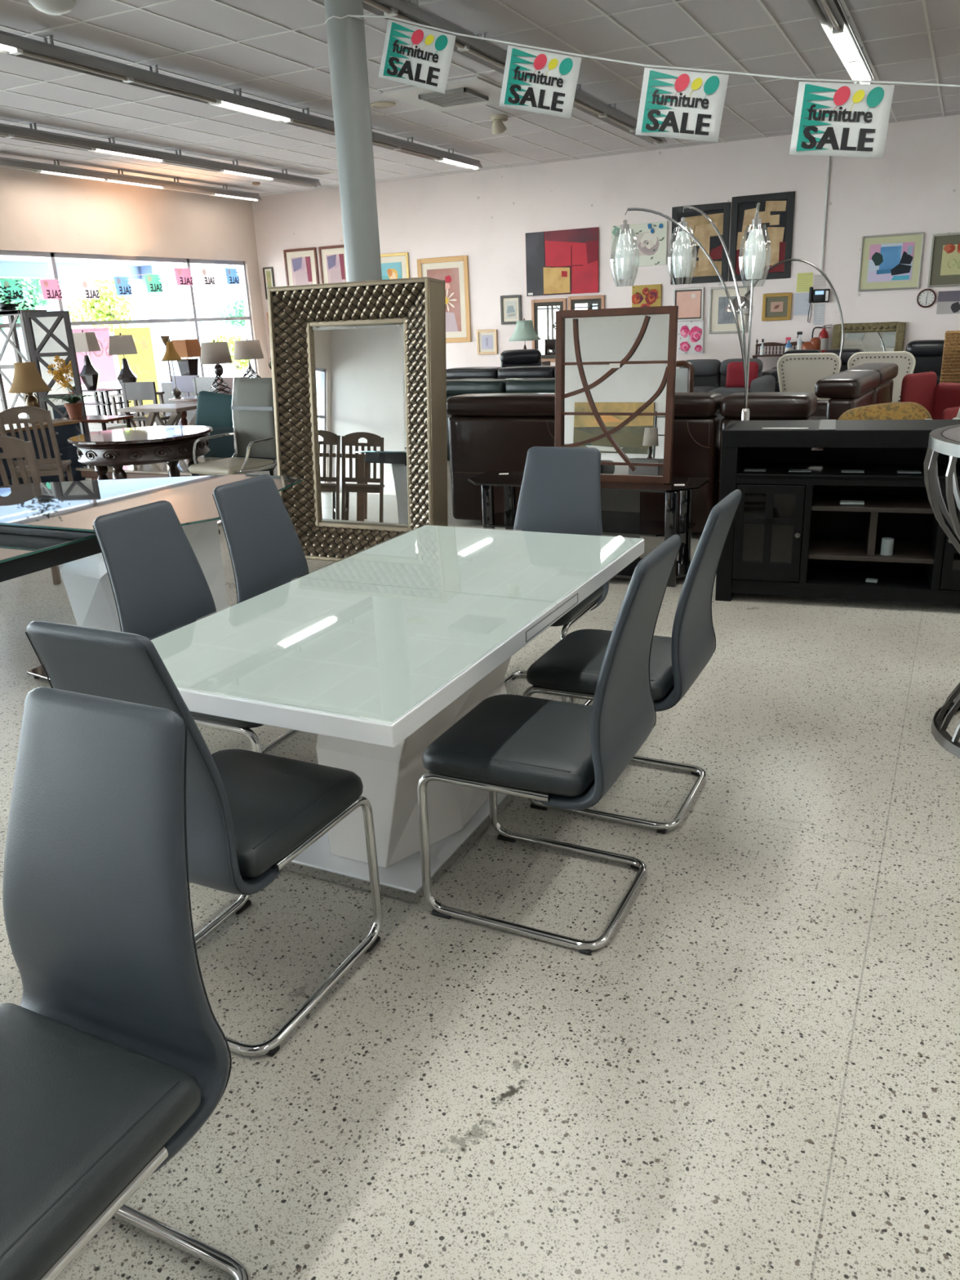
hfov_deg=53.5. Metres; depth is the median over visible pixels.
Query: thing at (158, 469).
coffee table
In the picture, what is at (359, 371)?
mirror glass
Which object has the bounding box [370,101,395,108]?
ceiling speaker
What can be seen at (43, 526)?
glass dining table
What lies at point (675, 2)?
grid
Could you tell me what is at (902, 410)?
cushion
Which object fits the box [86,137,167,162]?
fluorescent light
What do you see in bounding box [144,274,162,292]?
banner
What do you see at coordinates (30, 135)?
fluorescent light
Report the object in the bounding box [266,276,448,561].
floor mirror
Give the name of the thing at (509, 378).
throw cushion
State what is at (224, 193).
fluorescent light
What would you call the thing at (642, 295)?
floral canvas
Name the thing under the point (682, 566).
shelf
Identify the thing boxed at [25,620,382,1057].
dining chair
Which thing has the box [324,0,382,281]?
column
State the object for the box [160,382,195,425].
sideboard
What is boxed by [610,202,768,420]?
arc floor lamp
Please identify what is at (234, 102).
fluorescent light
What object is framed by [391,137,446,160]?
fluorescent light
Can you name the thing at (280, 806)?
seat cushion
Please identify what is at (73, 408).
potted orchid
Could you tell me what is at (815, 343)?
leather bag
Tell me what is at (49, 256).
window
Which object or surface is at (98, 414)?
shelf
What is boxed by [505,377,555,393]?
cushion
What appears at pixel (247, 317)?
window
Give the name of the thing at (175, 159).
fluorescent light
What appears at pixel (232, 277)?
banner
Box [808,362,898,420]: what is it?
leather sectional
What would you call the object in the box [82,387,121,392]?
shelf
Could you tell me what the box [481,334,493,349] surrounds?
print
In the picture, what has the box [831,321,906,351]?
ornate mirror
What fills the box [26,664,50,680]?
chair leg
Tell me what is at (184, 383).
chair
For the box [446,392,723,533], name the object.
leather sectional
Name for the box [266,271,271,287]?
print
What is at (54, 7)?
dome
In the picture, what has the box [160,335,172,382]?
lamp
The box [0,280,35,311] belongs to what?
trailing plant
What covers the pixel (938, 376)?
seat cushion
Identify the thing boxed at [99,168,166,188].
fluorescent light
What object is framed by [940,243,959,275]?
print
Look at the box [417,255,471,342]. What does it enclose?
framed picture
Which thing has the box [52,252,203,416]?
window
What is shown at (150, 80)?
fluorescent light
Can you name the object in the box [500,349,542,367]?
recliner
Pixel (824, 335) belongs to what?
fire extinguisher
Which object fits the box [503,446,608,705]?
dining chair
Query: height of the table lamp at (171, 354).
0.691 m
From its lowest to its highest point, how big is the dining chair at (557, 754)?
1.021 m
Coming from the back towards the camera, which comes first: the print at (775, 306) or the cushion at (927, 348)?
the print at (775, 306)
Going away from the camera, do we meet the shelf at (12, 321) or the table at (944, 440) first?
the table at (944, 440)
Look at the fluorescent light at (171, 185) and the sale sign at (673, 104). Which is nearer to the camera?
the sale sign at (673, 104)
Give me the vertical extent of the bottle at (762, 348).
0.250 m
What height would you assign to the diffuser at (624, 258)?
0.255 m
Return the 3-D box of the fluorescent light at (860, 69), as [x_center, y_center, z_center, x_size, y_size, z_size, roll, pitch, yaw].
[3.990,-6.047,9.982,0.220,0.200,1.250,7,21,25]
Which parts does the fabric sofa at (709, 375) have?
panel, panel, armrest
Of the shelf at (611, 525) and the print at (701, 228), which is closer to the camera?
the shelf at (611, 525)
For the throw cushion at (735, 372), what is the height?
0.356 m
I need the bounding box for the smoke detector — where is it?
[252,182,260,185]
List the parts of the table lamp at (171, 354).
lamp shade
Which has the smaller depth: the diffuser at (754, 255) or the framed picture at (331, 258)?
the diffuser at (754, 255)
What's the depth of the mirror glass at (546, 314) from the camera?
17.20 m
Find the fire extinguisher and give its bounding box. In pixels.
[811,324,832,352]
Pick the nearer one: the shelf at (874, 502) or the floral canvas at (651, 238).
the shelf at (874, 502)
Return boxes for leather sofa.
[446,365,555,379]
[446,377,555,460]
[762,348,862,391]
[906,339,944,385]
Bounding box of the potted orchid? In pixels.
[39,355,104,418]
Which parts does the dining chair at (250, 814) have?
backrest, cantilever frame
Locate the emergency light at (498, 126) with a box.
[490,114,507,134]
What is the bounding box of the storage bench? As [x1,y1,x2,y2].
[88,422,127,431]
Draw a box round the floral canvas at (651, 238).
[610,221,667,267]
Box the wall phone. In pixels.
[807,286,829,323]
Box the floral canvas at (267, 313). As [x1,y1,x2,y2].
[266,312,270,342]
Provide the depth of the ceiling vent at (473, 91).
10.89 m
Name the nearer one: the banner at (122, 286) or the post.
the banner at (122, 286)
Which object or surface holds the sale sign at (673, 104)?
hanging from the string at (350, 15)
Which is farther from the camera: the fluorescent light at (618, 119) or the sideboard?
the sideboard
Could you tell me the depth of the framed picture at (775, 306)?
15.41 m
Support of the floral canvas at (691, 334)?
attached to the wall at (486, 216)
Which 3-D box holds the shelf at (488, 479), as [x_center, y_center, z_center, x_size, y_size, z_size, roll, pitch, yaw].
[0.623,-0.970,5.823,1.470,0.013,0.460,7,21,25]
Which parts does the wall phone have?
cord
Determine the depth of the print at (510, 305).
17.38 m
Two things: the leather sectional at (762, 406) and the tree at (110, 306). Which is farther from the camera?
the tree at (110, 306)
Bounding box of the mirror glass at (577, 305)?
[574,302,597,310]
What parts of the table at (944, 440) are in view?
glass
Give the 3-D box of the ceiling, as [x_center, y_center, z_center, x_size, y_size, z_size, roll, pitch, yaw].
[-1.045,-4.051,4.284,20.400,0.100,24.800,7,21,25]
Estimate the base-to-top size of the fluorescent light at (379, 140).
0.200 m
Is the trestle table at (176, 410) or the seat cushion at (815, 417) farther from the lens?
the trestle table at (176, 410)
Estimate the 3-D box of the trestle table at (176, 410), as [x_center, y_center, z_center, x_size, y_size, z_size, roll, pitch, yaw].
[-3.576,-2.301,10.907,0.840,0.736,0.560,6,20,23]
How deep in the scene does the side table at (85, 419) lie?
10.25 m
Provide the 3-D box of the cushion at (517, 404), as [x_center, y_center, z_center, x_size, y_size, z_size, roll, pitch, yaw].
[0.251,-1.763,7.138,1.020,0.164,0.330,7,21,25]
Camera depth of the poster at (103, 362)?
16.28 m
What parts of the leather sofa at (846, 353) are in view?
armrest, panel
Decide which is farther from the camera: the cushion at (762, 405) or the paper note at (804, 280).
the paper note at (804, 280)
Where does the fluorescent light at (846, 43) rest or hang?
hanging from the ceiling
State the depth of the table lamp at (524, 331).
15.93 m
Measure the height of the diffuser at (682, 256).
0.255 m
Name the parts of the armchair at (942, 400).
armrest, backrest, armrest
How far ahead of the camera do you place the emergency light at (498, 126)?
12.28 m
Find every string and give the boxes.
[0,263,249,279]
[349,14,959,87]
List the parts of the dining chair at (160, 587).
backrest, cantilever frame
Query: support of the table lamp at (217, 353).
on the table at (192, 399)
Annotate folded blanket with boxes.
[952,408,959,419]
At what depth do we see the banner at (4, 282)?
14.38 m
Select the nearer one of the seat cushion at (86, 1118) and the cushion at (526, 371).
the seat cushion at (86, 1118)
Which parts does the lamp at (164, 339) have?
lamp shade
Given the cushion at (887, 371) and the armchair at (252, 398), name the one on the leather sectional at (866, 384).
the cushion at (887, 371)
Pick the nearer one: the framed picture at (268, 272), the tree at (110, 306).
the framed picture at (268, 272)
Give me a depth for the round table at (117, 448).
7.51 m
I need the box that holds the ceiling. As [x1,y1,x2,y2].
[0,0,959,196]
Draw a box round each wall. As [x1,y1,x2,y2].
[0,168,271,423]
[251,114,959,377]
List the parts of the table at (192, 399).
leg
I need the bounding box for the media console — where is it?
[715,419,959,604]
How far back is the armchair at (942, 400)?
8.69 m
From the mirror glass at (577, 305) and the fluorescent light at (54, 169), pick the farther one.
the mirror glass at (577, 305)
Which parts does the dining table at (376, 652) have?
trim, plate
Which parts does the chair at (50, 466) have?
post, crest rail, rail, seat, post, leg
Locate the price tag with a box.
[762,427,808,428]
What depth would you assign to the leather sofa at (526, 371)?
11.92 m
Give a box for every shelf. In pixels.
[0,309,47,418]
[23,310,89,466]
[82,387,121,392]
[84,400,131,405]
[86,413,133,415]
[467,471,711,493]
[480,512,695,537]
[613,558,691,578]
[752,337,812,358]
[808,537,933,564]
[811,492,933,513]
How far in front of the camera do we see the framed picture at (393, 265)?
18.12 m
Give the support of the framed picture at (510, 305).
attached to the wall at (486, 216)
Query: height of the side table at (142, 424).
0.745 m
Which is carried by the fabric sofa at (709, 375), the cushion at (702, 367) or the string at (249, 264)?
the cushion at (702, 367)
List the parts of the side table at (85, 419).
leg, leg, leg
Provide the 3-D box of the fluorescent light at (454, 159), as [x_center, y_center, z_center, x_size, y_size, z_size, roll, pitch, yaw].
[-0.328,-7.502,14.822,0.220,0.200,1.250,7,21,25]
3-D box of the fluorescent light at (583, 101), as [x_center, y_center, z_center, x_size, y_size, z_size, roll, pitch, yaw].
[1.222,-6.299,11.080,0.220,0.200,1.250,7,21,25]
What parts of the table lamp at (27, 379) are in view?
lamp shade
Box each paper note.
[793,292,810,315]
[795,272,813,292]
[813,274,826,286]
[813,303,825,324]
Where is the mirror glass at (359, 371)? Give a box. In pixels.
[311,323,408,527]
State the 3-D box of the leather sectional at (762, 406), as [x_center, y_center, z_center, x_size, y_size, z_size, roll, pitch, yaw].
[2.095,-1.302,6.785,0.600,0.952,1.010,7,21,25]
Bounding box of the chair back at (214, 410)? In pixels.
[195,391,233,427]
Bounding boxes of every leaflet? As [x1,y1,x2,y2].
[743,468,765,471]
[788,469,811,471]
[841,470,863,472]
[897,470,920,473]
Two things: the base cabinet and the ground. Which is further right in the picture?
the base cabinet
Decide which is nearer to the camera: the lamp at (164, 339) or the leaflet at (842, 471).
the leaflet at (842, 471)
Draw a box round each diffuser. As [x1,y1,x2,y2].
[614,233,635,279]
[671,231,692,277]
[743,228,766,279]
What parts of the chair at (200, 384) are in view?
post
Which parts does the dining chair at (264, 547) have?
backrest, cantilever frame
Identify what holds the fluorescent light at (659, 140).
hanging from the ceiling
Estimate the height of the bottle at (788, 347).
0.265 m
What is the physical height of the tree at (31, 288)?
4.199 m
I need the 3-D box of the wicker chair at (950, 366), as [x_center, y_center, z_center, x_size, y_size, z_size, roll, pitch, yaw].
[5.389,-2.804,10.523,0.600,1.200,0.574,5,20,21]
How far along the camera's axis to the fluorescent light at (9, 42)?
7.87 m
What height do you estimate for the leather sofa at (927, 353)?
0.992 m
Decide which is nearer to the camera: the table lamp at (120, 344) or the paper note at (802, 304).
the table lamp at (120, 344)
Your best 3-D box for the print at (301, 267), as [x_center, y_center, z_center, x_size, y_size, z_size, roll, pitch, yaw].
[-3.564,-7.308,19.066,0.470,0.665,0.006,7,21,25]
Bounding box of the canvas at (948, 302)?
[936,290,959,314]
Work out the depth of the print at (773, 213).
15.15 m
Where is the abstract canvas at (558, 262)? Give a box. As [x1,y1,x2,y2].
[525,226,598,296]
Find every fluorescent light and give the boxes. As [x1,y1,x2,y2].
[0,30,25,54]
[0,123,16,137]
[0,156,43,173]
[4,122,97,151]
[8,35,136,82]
[33,160,109,181]
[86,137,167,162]
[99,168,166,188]
[120,64,224,104]
[155,149,226,172]
[157,177,217,195]
[208,88,296,122]
[208,184,262,201]
[215,160,277,180]
[266,168,321,187]
[281,107,334,135]
[362,0,403,15]
[371,131,404,150]
[379,0,474,50]
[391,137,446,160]
[434,148,483,169]
[453,32,506,74]
[573,84,611,117]
[595,102,637,132]
[626,128,666,144]
[806,0,851,33]
[826,15,865,62]
[842,46,875,84]
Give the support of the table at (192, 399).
on the floor
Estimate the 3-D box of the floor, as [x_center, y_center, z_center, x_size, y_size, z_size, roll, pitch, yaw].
[-0.876,-0.172,5.600,20.400,0.100,24.800,7,21,25]
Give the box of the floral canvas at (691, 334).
[678,320,703,354]
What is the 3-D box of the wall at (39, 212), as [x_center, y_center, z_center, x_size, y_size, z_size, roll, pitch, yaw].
[-10.027,-3.182,9.263,0.200,4.000,24.800,7,21,25]
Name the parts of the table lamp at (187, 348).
lamp shade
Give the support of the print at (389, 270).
attached to the framed picture at (393, 265)
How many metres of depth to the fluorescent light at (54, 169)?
14.28 m
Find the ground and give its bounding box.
[0,355,251,417]
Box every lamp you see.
[7,361,51,423]
[72,330,101,390]
[108,333,137,386]
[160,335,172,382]
[161,338,182,398]
[172,338,200,375]
[200,339,232,392]
[233,338,263,377]
[508,318,541,349]
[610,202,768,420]
[725,258,844,359]
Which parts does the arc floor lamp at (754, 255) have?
lamp shade, lamp shade, arm, arm, arm, lamp shade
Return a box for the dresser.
[0,419,85,485]
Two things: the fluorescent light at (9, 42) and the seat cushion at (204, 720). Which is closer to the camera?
the seat cushion at (204, 720)
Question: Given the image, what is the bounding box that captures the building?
[0,306,247,359]
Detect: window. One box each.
[0,249,62,328]
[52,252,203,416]
[187,258,257,377]
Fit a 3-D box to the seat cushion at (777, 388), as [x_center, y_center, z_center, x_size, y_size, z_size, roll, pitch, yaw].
[4.450,-3.577,13.419,0.530,0.200,0.780,7,21,25]
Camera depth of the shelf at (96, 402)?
13.36 m
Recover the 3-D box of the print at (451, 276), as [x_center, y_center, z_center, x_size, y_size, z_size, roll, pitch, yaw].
[-0.676,-6.380,17.899,0.670,1.120,0.012,7,21,25]
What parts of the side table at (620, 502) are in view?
leg, leg, panel, leg, leg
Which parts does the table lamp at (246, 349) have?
lamp shade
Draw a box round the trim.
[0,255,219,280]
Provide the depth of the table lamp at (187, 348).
14.15 m
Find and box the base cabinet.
[541,360,550,365]
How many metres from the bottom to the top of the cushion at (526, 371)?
0.164 m
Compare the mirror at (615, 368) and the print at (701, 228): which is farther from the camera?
the print at (701, 228)
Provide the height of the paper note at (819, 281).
0.180 m
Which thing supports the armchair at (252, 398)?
on the floor
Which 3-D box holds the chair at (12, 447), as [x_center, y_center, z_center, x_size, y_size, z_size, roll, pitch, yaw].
[-3.017,-0.880,6.282,0.437,0.980,0.513,-4,19,-3]
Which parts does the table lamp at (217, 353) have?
lamp shade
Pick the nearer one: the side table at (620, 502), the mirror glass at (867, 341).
the side table at (620, 502)
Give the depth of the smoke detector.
17.06 m
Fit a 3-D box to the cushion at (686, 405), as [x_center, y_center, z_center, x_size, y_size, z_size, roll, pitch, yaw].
[1.175,-1.654,6.697,1.020,0.164,0.330,7,21,25]
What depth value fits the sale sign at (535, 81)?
6.05 m
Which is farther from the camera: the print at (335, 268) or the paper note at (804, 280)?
the print at (335, 268)
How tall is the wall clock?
0.270 m
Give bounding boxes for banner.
[0,279,23,300]
[39,279,62,299]
[79,280,99,299]
[113,276,132,295]
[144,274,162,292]
[173,267,193,285]
[200,268,215,284]
[224,267,239,284]
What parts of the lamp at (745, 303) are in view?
lamp shade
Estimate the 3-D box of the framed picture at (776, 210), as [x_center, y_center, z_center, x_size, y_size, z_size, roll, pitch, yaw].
[4.489,-6.426,15.203,0.970,1.267,0.030,7,21,25]
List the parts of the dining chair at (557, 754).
cantilever frame, backrest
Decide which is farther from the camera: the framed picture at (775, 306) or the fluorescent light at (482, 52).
the framed picture at (775, 306)
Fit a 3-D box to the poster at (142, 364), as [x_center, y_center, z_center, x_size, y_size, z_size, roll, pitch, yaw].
[-6.116,-4.863,17.026,0.004,1.370,0.860,7,21,25]
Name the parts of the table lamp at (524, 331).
lamp shade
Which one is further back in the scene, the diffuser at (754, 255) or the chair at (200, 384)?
the chair at (200, 384)
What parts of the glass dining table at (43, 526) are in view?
glass, glass, edge glass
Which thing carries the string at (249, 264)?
attached to the wall at (39, 212)
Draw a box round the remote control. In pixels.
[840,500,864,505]
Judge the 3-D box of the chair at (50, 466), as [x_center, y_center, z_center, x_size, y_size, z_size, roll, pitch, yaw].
[-4.013,-1.646,8.668,0.437,0.980,0.513,-6,19,-10]
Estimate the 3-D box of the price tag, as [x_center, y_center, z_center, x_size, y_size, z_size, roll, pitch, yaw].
[1.582,-1.098,4.935,0.230,0.003,0.020,5,20,21]
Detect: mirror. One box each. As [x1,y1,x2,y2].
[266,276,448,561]
[531,297,566,361]
[554,305,678,484]
[568,294,604,310]
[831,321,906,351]
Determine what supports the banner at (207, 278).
hanging from the string at (249, 264)
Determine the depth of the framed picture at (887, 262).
14.52 m
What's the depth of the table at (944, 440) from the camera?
3.35 m
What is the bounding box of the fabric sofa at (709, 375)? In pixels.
[679,358,775,431]
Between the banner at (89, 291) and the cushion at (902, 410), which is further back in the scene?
the banner at (89, 291)
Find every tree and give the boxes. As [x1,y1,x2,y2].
[0,277,61,381]
[67,279,134,375]
[213,297,245,327]
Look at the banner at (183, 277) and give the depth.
17.47 m
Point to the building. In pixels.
(206, 329)
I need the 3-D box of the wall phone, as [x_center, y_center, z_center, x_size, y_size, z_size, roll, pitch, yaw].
[5.370,-5.320,15.107,0.301,0.543,0.100,7,21,25]
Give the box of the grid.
[0,0,959,194]
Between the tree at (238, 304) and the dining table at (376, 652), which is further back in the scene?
the tree at (238, 304)
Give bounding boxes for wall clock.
[916,288,936,307]
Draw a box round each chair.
[0,405,73,484]
[0,435,61,584]
[0,686,251,1279]
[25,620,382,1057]
[92,500,263,753]
[120,381,170,426]
[171,375,199,425]
[191,377,218,395]
[212,474,309,753]
[217,377,248,392]
[417,534,682,955]
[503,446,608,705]
[522,488,742,834]
[777,352,841,399]
[847,351,915,402]
[939,330,959,382]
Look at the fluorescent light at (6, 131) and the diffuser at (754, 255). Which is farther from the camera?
the fluorescent light at (6, 131)
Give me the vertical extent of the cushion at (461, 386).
0.164 m
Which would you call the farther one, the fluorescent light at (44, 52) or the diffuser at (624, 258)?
the fluorescent light at (44, 52)
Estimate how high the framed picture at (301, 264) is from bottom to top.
0.982 m
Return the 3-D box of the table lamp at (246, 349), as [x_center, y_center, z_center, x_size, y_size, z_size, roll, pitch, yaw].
[-3.646,-4.412,15.031,0.463,0.667,0.463,7,21,25]
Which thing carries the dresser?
on the floor
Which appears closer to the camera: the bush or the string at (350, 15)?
the string at (350, 15)
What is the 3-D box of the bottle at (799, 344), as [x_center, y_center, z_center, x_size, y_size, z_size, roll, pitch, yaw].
[5.101,-4.737,15.188,0.086,0.345,0.086,-9,20,-18]
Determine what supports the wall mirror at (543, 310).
attached to the wall at (486, 216)
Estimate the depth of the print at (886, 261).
14.52 m
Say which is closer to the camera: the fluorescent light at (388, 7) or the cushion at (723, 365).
the fluorescent light at (388, 7)
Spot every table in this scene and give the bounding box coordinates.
[0,474,302,631]
[53,415,133,466]
[66,425,213,479]
[75,457,225,479]
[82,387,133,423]
[108,391,166,426]
[116,404,196,427]
[150,524,644,903]
[168,391,232,425]
[467,471,711,586]
[923,424,959,758]
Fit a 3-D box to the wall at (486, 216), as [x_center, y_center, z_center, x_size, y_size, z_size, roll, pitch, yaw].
[4.524,-5.936,15.503,20.400,4.200,0.200,7,21,25]
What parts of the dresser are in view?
drawer, drawer, drawer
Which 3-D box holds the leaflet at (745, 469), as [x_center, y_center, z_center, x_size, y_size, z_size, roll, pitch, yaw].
[1.481,-0.914,5.125,0.110,0.004,0.060,4,20,19]
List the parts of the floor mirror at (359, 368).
moulding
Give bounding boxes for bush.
[207,331,249,375]
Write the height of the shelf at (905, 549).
0.024 m
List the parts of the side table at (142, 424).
leg, leg, leg, leg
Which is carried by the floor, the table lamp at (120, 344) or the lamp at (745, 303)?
the lamp at (745, 303)
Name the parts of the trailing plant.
pot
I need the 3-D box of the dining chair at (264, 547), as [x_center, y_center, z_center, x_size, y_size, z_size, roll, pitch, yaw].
[-0.590,-0.072,3.523,0.602,1.021,0.458,7,21,25]
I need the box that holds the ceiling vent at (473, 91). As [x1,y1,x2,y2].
[380,75,502,112]
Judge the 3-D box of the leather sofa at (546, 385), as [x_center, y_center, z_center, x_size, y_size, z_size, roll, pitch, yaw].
[0.483,-2.474,10.570,2.300,0.872,1.010,7,21,25]
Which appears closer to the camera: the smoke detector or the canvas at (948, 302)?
the canvas at (948, 302)
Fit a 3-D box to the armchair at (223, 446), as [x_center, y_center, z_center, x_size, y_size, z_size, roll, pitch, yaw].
[-2.495,-2.124,10.190,0.780,0.780,0.880,-4,19,-3]
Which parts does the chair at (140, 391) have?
post, crest panel, rail, seat, post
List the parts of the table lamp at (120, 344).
lamp shade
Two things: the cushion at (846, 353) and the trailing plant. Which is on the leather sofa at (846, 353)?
the cushion at (846, 353)
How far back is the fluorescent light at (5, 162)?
13.50 m
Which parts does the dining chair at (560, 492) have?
cantilever frame, backrest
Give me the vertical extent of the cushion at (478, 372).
0.164 m
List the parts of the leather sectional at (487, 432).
panel, panel, armrest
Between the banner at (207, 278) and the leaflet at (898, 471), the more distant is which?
the banner at (207, 278)
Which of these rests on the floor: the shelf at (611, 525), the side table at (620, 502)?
the side table at (620, 502)
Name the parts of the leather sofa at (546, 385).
panel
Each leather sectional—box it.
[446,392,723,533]
[717,391,823,502]
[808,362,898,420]
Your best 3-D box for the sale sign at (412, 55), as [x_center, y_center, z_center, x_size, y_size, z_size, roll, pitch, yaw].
[-0.409,-3.763,6.142,0.535,0.448,0.025,2,19,12]
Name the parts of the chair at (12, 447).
crest rail, post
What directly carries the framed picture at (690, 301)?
attached to the wall at (486, 216)
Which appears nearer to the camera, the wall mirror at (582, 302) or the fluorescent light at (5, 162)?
the fluorescent light at (5, 162)
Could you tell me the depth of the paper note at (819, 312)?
15.19 m
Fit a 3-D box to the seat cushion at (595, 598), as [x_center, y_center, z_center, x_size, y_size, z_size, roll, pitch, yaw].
[0.219,-0.172,3.854,0.458,0.080,0.460,7,21,25]
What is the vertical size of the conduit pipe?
2.060 m
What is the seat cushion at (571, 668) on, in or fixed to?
on the dining chair at (571, 668)
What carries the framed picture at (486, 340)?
attached to the wall at (486, 216)
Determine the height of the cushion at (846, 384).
0.164 m
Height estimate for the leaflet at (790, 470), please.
0.004 m
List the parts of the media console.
door, glass pane, knob, door, glass pane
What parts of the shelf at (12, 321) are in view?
post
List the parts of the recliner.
panel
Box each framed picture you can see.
[262,266,275,299]
[283,247,319,285]
[318,244,346,283]
[380,252,409,279]
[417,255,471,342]
[476,328,497,354]
[500,294,521,324]
[670,202,730,284]
[673,287,704,321]
[708,285,748,333]
[728,191,795,281]
[761,292,792,320]
[857,231,924,291]
[927,232,959,287]
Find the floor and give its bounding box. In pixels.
[0,421,959,1279]
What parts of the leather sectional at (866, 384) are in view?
armrest, panel, panel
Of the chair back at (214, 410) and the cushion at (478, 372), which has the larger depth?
the cushion at (478, 372)
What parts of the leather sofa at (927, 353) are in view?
panel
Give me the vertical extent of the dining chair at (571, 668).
1.021 m
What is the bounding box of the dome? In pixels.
[28,0,75,15]
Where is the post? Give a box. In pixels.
[140,265,177,391]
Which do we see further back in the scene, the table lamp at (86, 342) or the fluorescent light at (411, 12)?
the table lamp at (86, 342)
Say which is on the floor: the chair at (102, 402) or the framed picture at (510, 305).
the chair at (102, 402)
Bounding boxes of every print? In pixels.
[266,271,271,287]
[290,256,312,285]
[325,253,346,283]
[381,262,402,279]
[426,267,461,332]
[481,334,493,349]
[505,300,516,318]
[675,290,701,318]
[677,209,723,277]
[717,296,737,324]
[735,199,787,274]
[770,301,783,311]
[866,241,915,282]
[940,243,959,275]
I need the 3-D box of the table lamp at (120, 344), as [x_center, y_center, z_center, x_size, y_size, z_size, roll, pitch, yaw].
[-4.841,-3.769,12.985,0.356,0.801,0.258,-7,19,-12]
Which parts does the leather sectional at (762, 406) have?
armrest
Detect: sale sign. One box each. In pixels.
[378,19,456,93]
[498,44,581,119]
[635,67,728,142]
[789,81,894,158]
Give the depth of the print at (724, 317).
15.78 m
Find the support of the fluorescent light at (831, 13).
hanging from the ceiling
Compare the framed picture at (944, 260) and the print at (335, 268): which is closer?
the framed picture at (944, 260)
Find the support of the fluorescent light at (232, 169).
hanging from the ceiling
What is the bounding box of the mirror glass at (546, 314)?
[537,306,559,355]
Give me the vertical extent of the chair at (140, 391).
0.930 m
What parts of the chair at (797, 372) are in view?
nailhead trim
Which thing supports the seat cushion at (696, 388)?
on the fabric sofa at (709, 375)
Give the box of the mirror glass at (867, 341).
[840,331,896,351]
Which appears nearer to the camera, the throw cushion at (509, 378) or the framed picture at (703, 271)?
the throw cushion at (509, 378)
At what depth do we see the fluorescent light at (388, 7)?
7.30 m
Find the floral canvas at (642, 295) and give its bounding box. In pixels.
[631,284,661,307]
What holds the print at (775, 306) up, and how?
attached to the framed picture at (775, 306)
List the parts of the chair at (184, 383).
post, crest panel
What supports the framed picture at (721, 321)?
attached to the wall at (486, 216)
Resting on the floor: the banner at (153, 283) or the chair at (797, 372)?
the chair at (797, 372)
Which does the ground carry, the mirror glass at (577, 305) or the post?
the post
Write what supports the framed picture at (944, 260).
attached to the wall at (486, 216)
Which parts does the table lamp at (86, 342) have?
lamp shade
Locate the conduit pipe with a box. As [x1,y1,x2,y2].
[819,155,830,275]
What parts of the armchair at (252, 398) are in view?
armrest, arm, seat, rail, backrest, rail, armrest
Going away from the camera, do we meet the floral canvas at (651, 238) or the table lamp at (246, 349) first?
the table lamp at (246, 349)
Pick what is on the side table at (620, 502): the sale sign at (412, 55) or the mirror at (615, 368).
the mirror at (615, 368)
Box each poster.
[71,327,116,384]
[113,327,159,406]
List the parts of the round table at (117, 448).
leg, leg, leg, leg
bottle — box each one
[760,338,764,355]
[785,337,791,351]
[796,331,802,350]
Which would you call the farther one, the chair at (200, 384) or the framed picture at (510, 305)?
the framed picture at (510, 305)
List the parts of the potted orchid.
pot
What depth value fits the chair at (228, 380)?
12.62 m
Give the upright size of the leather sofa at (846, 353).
0.912 m
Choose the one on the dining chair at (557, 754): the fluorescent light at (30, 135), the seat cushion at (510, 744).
the seat cushion at (510, 744)
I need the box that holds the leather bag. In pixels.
[801,337,821,350]
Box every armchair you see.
[188,377,276,534]
[203,426,276,475]
[900,371,959,419]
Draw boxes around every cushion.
[0,1003,200,1279]
[189,711,263,728]
[211,748,363,878]
[422,693,595,796]
[446,366,502,379]
[446,378,512,395]
[446,392,555,417]
[497,365,555,378]
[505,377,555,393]
[509,377,539,378]
[526,628,674,701]
[550,585,603,626]
[674,392,723,417]
[679,359,720,376]
[693,386,715,392]
[707,386,750,397]
[720,358,762,375]
[720,391,817,418]
[725,361,758,388]
[774,381,779,391]
[782,349,822,355]
[808,415,826,420]
[814,370,879,398]
[824,348,862,365]
[837,401,932,420]
[844,362,898,386]
[906,339,944,356]
[936,375,940,385]
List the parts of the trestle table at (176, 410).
crossed leg, crossed leg, crossed leg, crossed leg, crossed leg, crossed leg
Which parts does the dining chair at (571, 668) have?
cantilever frame, backrest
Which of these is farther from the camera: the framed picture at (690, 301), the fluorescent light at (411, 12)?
the framed picture at (690, 301)
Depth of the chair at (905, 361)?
9.96 m
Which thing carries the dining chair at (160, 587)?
on the floor
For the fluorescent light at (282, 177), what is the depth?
16.01 m
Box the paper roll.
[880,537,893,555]

